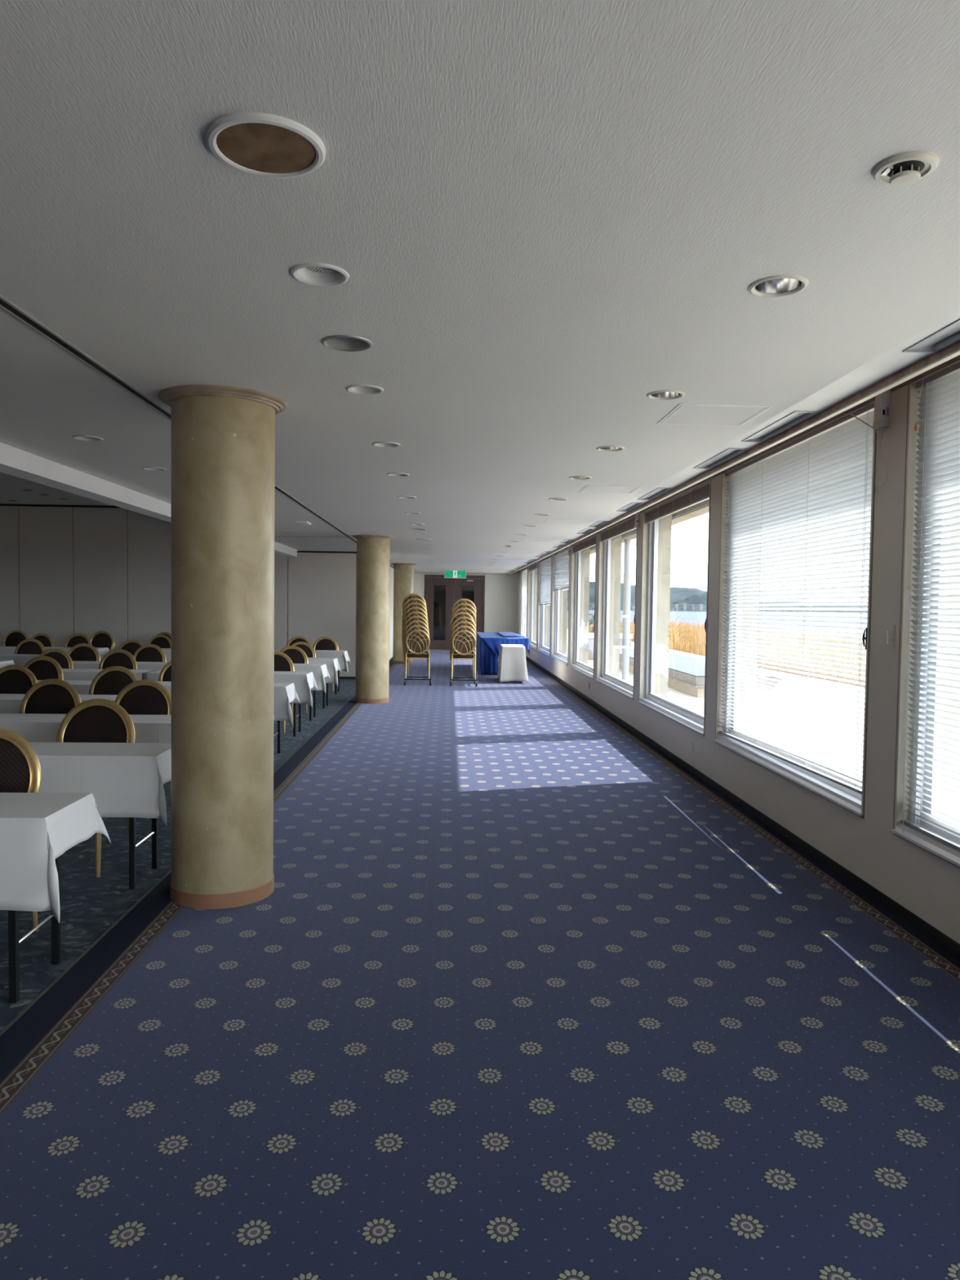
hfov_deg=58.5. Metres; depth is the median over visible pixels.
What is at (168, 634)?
banquet chair
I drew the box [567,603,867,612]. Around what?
shore
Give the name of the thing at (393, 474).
recessed light
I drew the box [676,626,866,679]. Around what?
ground
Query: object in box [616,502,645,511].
ceiling vent
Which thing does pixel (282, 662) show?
banquet chair
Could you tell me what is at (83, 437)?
recessed light
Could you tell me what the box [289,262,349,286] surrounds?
recessed light
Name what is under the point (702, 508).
beam
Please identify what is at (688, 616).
sea
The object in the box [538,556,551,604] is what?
blind
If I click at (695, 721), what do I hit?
window
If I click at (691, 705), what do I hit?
veranda
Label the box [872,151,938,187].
smoke detector
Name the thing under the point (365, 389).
recessed light
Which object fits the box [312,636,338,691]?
banquet chair
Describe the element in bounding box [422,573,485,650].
door
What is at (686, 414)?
access hatch
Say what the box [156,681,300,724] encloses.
tablecloth
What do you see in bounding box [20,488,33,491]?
recessed light
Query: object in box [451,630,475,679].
banquet chair
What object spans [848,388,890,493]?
cable box
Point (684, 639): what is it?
reeds
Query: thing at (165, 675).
banquet chair
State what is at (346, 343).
recessed light
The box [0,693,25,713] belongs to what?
tablecloth
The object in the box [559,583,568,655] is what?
column
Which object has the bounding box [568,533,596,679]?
window
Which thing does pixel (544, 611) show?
window
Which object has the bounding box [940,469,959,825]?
pillar
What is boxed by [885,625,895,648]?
cleat
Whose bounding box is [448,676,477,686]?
dolly
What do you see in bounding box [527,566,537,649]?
window
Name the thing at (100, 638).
banquet chair
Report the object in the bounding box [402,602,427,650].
banquet chair
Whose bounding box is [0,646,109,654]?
tablecloth
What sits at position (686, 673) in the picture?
pool
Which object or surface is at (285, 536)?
track
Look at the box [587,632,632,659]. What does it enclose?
block
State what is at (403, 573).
column
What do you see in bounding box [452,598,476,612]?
banquet chair
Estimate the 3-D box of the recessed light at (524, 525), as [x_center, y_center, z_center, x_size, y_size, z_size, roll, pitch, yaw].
[0.642,-1.489,10.845,0.180,0.095,0.180,1,2,-2]
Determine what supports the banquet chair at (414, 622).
on the banquet chair at (416, 626)
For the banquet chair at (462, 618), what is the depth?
15.79 m
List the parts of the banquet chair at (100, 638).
backrest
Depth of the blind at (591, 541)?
14.31 m
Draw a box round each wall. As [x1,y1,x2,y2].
[389,565,393,661]
[413,571,517,633]
[516,360,959,943]
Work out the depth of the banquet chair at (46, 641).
14.72 m
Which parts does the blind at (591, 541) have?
rail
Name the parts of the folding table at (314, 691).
leg, leg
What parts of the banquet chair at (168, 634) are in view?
frame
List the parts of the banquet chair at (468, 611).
frame, panel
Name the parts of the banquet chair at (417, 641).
leg, leg, seat frame, panel, seat, frame, leg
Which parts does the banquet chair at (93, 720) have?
backrest, frame, leg, leg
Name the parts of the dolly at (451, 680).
frame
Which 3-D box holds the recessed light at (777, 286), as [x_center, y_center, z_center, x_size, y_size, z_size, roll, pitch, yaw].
[0.937,-1.153,2.688,0.180,0.095,0.180,1,2,-2]
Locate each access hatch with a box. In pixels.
[502,559,522,560]
[509,551,536,552]
[542,519,586,524]
[577,484,642,493]
[657,403,773,426]
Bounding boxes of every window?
[519,569,527,637]
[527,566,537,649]
[537,555,551,656]
[551,555,569,666]
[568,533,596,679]
[595,528,637,699]
[638,479,711,736]
[713,400,876,818]
[891,372,959,868]
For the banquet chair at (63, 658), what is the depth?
10.23 m
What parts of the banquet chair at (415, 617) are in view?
leg, panel, frame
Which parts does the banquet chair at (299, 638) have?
backrest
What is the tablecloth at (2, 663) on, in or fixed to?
on the folding table
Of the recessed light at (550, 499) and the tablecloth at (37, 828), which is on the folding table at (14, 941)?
the tablecloth at (37, 828)
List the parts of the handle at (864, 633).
plate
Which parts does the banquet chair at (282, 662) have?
backrest, leg, frame, leg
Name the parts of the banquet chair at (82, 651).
backrest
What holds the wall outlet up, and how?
attached to the wall at (926, 885)
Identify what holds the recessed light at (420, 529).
in the ceiling
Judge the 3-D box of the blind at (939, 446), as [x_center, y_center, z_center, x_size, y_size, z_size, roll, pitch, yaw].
[2.153,-0.074,2.967,0.065,2.256,2.495,1,2,-2]
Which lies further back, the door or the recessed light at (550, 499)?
the door
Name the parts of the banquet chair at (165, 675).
backrest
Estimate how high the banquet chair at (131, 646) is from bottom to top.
0.914 m
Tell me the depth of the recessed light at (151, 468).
6.63 m
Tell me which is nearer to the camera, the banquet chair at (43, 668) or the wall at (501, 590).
the banquet chair at (43, 668)
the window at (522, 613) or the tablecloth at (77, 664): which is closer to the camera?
the tablecloth at (77, 664)
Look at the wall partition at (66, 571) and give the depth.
16.72 m
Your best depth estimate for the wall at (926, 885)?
4.54 m
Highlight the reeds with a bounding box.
[567,618,866,686]
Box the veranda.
[566,652,862,781]
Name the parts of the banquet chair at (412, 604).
panel, frame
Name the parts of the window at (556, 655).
sill, rail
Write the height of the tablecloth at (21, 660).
0.360 m
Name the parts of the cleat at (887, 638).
plate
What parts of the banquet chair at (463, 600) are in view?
panel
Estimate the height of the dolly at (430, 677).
0.136 m
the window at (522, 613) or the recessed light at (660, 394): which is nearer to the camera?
the recessed light at (660, 394)
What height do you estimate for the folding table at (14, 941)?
0.690 m
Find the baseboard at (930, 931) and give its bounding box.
[525,656,959,958]
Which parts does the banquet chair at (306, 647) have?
frame, backrest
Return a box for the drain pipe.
[621,538,631,682]
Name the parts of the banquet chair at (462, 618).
panel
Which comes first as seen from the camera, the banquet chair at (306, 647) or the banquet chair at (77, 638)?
the banquet chair at (306, 647)
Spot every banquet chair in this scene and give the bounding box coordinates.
[0,664,37,693]
[0,728,41,931]
[2,630,28,646]
[13,638,44,654]
[19,678,81,714]
[23,656,63,679]
[31,633,53,647]
[39,648,73,668]
[56,698,135,877]
[64,633,91,647]
[67,643,100,661]
[88,666,138,694]
[89,631,114,651]
[98,648,137,669]
[114,680,171,818]
[118,640,143,655]
[133,644,166,662]
[147,634,171,648]
[156,631,171,639]
[158,660,171,681]
[274,651,294,733]
[280,645,308,717]
[286,635,311,646]
[291,641,315,706]
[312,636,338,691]
[401,593,426,641]
[402,597,426,645]
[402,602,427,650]
[403,606,427,655]
[403,611,428,660]
[404,615,428,665]
[404,620,429,669]
[404,624,429,671]
[404,629,430,678]
[449,612,474,661]
[451,607,475,639]
[451,616,475,631]
[451,621,475,650]
[451,625,476,669]
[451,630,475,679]
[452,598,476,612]
[452,603,476,616]
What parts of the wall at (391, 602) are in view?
panel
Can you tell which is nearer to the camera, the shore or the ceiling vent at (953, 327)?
the ceiling vent at (953, 327)
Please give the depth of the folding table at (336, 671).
14.49 m
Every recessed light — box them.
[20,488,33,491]
[71,435,103,441]
[142,466,166,471]
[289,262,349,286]
[295,520,311,525]
[320,334,373,351]
[345,384,383,395]
[372,441,400,447]
[386,472,409,476]
[397,495,416,498]
[404,511,421,514]
[412,528,426,530]
[524,524,537,526]
[533,513,550,515]
[548,497,567,500]
[568,475,591,479]
[596,445,624,451]
[646,390,684,399]
[747,275,808,297]
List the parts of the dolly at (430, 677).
frame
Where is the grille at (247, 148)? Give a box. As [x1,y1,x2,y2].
[216,123,315,173]
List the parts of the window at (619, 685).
sill, rail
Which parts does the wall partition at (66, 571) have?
panel, panel, panel, panel, panel, panel, skirting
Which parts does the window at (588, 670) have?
sill, rail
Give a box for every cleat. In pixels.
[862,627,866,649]
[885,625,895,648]
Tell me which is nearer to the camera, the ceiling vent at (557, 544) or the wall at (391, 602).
the ceiling vent at (557, 544)
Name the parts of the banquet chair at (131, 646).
backrest, frame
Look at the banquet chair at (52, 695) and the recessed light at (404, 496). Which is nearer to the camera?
the banquet chair at (52, 695)
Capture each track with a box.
[0,294,356,543]
[284,536,347,537]
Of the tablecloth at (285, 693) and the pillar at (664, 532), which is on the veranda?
the pillar at (664, 532)
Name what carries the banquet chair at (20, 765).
on the floor
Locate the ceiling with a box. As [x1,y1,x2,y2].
[0,0,959,574]
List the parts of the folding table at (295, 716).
leg, leg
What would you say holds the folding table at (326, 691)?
on the floor
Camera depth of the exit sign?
24.80 m
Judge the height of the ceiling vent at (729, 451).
0.058 m
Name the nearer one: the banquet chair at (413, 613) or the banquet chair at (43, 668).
the banquet chair at (43, 668)
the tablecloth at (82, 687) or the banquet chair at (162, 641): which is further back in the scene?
the banquet chair at (162, 641)
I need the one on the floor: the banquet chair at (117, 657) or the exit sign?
the banquet chair at (117, 657)
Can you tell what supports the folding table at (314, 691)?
on the floor
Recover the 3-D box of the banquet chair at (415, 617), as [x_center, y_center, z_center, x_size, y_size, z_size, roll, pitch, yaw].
[-1.188,-0.002,16.067,0.454,0.914,0.544,1,2,-2]
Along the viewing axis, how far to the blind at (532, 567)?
23.25 m
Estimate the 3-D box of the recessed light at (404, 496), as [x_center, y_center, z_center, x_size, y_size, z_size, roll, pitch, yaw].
[-0.693,-1.370,8.132,0.180,0.041,0.180,1,2,-2]
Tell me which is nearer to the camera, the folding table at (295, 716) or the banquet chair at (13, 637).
the folding table at (295, 716)
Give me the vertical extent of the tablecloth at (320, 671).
0.349 m
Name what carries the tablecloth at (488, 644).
on the table
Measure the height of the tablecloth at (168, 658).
0.352 m
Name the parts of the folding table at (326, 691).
leg, leg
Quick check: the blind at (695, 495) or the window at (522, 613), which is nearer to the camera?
the blind at (695, 495)
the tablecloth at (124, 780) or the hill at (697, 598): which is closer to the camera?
the tablecloth at (124, 780)
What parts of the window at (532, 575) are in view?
sill, pane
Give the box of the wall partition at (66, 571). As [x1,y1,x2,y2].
[0,503,356,679]
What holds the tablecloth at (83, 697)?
on the folding table
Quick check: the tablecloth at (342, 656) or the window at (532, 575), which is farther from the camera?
the window at (532, 575)
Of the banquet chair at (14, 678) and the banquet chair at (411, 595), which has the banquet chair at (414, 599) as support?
the banquet chair at (411, 595)
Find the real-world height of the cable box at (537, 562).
0.565 m
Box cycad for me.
[588,613,622,632]
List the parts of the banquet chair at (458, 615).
leg, panel, frame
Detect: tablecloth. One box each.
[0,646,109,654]
[0,653,39,666]
[0,660,14,667]
[0,667,155,680]
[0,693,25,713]
[0,713,171,742]
[0,792,111,923]
[28,742,171,826]
[37,680,92,694]
[72,661,168,670]
[79,694,275,722]
[99,654,171,662]
[142,670,318,707]
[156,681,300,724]
[161,648,171,655]
[274,649,351,672]
[293,663,330,693]
[307,657,342,686]
[475,631,530,675]
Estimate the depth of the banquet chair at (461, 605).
15.88 m
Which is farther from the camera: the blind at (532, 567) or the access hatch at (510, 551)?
the blind at (532, 567)
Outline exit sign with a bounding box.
[444,569,466,578]
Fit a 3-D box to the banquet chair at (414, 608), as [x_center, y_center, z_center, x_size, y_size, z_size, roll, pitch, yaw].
[-1.207,-0.171,16.132,0.454,0.914,0.544,1,2,-2]
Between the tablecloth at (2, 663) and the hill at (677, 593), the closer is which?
the tablecloth at (2, 663)
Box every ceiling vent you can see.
[551,543,564,547]
[559,539,573,543]
[576,528,594,533]
[587,520,609,527]
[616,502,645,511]
[637,487,673,500]
[693,448,748,469]
[741,410,819,442]
[902,319,959,353]
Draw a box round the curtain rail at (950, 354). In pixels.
[507,340,959,575]
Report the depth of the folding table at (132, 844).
4.46 m
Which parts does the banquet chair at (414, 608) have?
leg, panel, frame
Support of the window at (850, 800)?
in the wall at (926, 885)
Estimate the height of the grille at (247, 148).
0.002 m
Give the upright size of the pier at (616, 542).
2.240 m
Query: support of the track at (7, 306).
attached to the ceiling
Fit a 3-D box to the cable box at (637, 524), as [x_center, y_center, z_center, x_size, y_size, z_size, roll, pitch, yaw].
[1.859,-1.306,10.129,0.056,0.565,0.106,1,2,-2]
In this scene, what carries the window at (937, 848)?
in the wall at (926, 885)
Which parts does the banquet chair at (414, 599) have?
leg, panel, frame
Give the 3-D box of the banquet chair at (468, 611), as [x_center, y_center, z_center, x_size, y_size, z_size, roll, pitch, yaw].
[-0.307,-0.158,16.125,0.454,0.914,0.544,1,2,-2]
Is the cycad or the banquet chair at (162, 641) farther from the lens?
the cycad
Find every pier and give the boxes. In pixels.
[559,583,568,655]
[578,547,590,664]
[608,534,622,678]
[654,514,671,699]
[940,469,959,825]
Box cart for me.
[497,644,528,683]
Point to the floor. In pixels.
(517, 992)
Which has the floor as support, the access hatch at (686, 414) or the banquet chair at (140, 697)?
the banquet chair at (140, 697)
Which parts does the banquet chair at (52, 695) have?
backrest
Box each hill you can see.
[567,582,867,606]
[670,591,759,604]
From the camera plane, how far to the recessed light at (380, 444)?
5.50 m
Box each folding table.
[8,855,60,1003]
[128,817,158,888]
[273,720,280,753]
[293,702,301,736]
[309,690,315,720]
[322,683,328,708]
[334,671,339,693]
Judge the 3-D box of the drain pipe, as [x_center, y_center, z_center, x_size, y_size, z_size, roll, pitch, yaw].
[2.230,-0.444,13.032,0.128,2.170,0.128,1,2,-2]
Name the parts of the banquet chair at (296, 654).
backrest, frame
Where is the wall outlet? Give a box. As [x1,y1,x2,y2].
[690,739,693,753]
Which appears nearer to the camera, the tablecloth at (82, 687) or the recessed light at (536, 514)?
the tablecloth at (82, 687)
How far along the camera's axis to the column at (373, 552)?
12.84 m
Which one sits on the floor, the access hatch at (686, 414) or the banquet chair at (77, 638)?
the banquet chair at (77, 638)
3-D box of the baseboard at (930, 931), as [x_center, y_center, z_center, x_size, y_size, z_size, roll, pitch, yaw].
[1.851,1.085,10.177,0.008,0.055,36.100,1,2,-2]
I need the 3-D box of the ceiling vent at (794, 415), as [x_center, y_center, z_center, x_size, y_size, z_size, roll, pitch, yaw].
[1.666,-1.214,4.797,0.128,0.058,0.812,1,2,-2]
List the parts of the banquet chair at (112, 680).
backrest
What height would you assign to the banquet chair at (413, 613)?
0.914 m
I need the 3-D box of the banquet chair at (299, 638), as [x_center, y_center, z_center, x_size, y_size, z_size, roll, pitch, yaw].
[-3.152,0.400,14.787,0.454,0.914,0.545,1,2,-6]
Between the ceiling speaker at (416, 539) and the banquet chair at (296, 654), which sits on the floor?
the banquet chair at (296, 654)
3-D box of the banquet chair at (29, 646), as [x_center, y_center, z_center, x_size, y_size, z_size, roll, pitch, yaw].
[-6.668,0.444,12.488,0.454,0.914,0.544,1,2,-2]
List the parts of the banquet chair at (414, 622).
panel, frame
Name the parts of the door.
pane, pane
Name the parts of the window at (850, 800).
sill, rail, rail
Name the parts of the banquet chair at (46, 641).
backrest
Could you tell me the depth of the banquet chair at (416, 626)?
15.74 m
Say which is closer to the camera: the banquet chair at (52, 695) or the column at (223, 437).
the column at (223, 437)
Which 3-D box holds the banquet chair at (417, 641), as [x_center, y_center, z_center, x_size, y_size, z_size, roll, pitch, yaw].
[-1.156,0.250,15.971,0.454,0.914,0.544,1,2,-2]
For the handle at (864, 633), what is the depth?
4.61 m
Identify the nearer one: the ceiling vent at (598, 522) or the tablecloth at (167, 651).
the ceiling vent at (598, 522)
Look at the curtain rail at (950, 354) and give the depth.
4.75 m
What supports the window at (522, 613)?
in the wall at (926, 885)
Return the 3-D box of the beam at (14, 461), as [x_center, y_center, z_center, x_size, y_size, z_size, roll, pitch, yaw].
[-3.168,-1.786,4.319,0.200,1.372,25.000,1,2,-2]
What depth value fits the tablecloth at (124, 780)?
4.39 m
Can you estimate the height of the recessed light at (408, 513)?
0.041 m
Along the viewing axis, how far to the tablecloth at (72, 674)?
9.45 m
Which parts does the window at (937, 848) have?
sill, rail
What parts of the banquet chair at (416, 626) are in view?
leg, frame, panel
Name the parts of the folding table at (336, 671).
leg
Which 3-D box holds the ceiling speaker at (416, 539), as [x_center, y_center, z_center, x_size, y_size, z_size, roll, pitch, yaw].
[-0.871,-1.566,13.374,0.258,0.013,0.258,1,2,-2]
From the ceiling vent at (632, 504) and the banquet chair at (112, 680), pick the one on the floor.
the banquet chair at (112, 680)
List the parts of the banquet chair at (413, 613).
panel, frame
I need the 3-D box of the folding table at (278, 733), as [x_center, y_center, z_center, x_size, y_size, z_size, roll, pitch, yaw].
[-2.757,0.779,8.320,1.770,0.690,0.390,1,2,-2]
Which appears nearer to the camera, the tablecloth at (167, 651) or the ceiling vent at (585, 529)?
the ceiling vent at (585, 529)
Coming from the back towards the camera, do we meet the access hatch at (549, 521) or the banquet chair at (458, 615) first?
the banquet chair at (458, 615)
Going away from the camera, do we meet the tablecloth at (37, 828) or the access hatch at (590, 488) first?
the tablecloth at (37, 828)
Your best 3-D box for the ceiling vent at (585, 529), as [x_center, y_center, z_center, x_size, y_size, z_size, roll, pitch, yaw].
[1.421,-1.493,11.557,0.128,0.058,0.792,1,2,-2]
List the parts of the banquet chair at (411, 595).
panel, frame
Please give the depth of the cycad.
27.06 m
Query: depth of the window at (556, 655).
18.49 m
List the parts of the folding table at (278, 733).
leg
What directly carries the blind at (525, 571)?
attached to the window at (522, 613)
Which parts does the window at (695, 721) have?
sill, rail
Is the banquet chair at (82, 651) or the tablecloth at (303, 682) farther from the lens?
the banquet chair at (82, 651)
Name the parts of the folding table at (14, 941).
leg, leg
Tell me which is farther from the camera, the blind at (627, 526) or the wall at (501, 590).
the wall at (501, 590)
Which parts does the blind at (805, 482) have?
rail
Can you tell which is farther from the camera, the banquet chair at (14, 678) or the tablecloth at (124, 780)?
the banquet chair at (14, 678)
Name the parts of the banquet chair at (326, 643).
backrest, frame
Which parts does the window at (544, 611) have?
sill, rail, pane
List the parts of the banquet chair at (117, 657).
backrest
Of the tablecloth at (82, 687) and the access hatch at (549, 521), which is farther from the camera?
the access hatch at (549, 521)
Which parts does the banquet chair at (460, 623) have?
frame, panel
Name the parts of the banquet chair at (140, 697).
frame, backrest, leg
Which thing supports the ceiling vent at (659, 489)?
in the ceiling
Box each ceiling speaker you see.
[205,112,325,178]
[416,538,432,540]
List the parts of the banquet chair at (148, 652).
backrest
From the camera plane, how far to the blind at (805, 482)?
5.49 m
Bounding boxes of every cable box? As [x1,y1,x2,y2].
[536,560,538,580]
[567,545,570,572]
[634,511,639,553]
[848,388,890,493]
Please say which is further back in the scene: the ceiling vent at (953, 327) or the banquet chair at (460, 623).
the banquet chair at (460, 623)
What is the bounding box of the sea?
[567,609,867,629]
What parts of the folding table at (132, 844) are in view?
leg, leg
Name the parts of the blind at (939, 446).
pull cord, ladder cord, rail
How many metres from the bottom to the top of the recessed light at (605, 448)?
0.095 m
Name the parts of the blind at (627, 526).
rail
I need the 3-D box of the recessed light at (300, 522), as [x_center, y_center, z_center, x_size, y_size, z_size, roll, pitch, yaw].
[-2.230,-1.476,10.825,0.140,0.024,0.340,1,2,-2]
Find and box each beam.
[0,442,297,556]
[590,498,709,554]
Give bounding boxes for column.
[158,384,287,909]
[352,534,394,703]
[391,563,416,663]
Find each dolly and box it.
[404,675,431,685]
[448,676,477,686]
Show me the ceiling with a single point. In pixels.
(544, 219)
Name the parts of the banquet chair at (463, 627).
panel, frame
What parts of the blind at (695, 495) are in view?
rail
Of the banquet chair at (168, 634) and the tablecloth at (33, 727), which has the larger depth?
the banquet chair at (168, 634)
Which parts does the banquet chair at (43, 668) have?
backrest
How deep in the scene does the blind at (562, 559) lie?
17.34 m
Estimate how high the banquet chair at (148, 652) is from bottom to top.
0.914 m
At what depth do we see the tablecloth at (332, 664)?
12.10 m
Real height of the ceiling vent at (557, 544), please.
0.058 m
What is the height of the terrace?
0.400 m
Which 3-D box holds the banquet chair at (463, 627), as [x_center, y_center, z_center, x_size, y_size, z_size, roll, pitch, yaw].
[-0.304,0.178,15.995,0.454,0.914,0.544,1,2,-2]
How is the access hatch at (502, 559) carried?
attached to the ceiling
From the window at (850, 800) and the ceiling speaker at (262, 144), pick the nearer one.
the ceiling speaker at (262, 144)
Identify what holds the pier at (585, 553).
on the veranda
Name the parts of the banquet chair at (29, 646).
backrest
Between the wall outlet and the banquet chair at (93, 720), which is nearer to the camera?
the banquet chair at (93, 720)
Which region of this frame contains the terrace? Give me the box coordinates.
[566,628,865,770]
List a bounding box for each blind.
[520,567,527,637]
[528,563,536,571]
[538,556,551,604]
[553,548,569,591]
[573,534,595,553]
[600,516,635,542]
[644,480,709,524]
[719,402,874,794]
[901,362,959,851]
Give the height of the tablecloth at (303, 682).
0.368 m
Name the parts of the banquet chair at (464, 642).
leg, seat, seat frame, frame, panel, leg, leg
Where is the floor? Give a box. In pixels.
[0,650,959,1279]
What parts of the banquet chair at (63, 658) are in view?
backrest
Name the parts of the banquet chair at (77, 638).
backrest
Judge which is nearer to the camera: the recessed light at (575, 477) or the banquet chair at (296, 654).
the recessed light at (575, 477)
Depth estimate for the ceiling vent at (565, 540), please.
13.54 m
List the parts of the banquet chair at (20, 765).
backrest, frame, leg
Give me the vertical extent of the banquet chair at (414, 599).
0.914 m
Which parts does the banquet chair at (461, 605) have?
panel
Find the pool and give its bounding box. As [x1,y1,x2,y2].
[618,648,783,697]
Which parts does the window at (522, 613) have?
pane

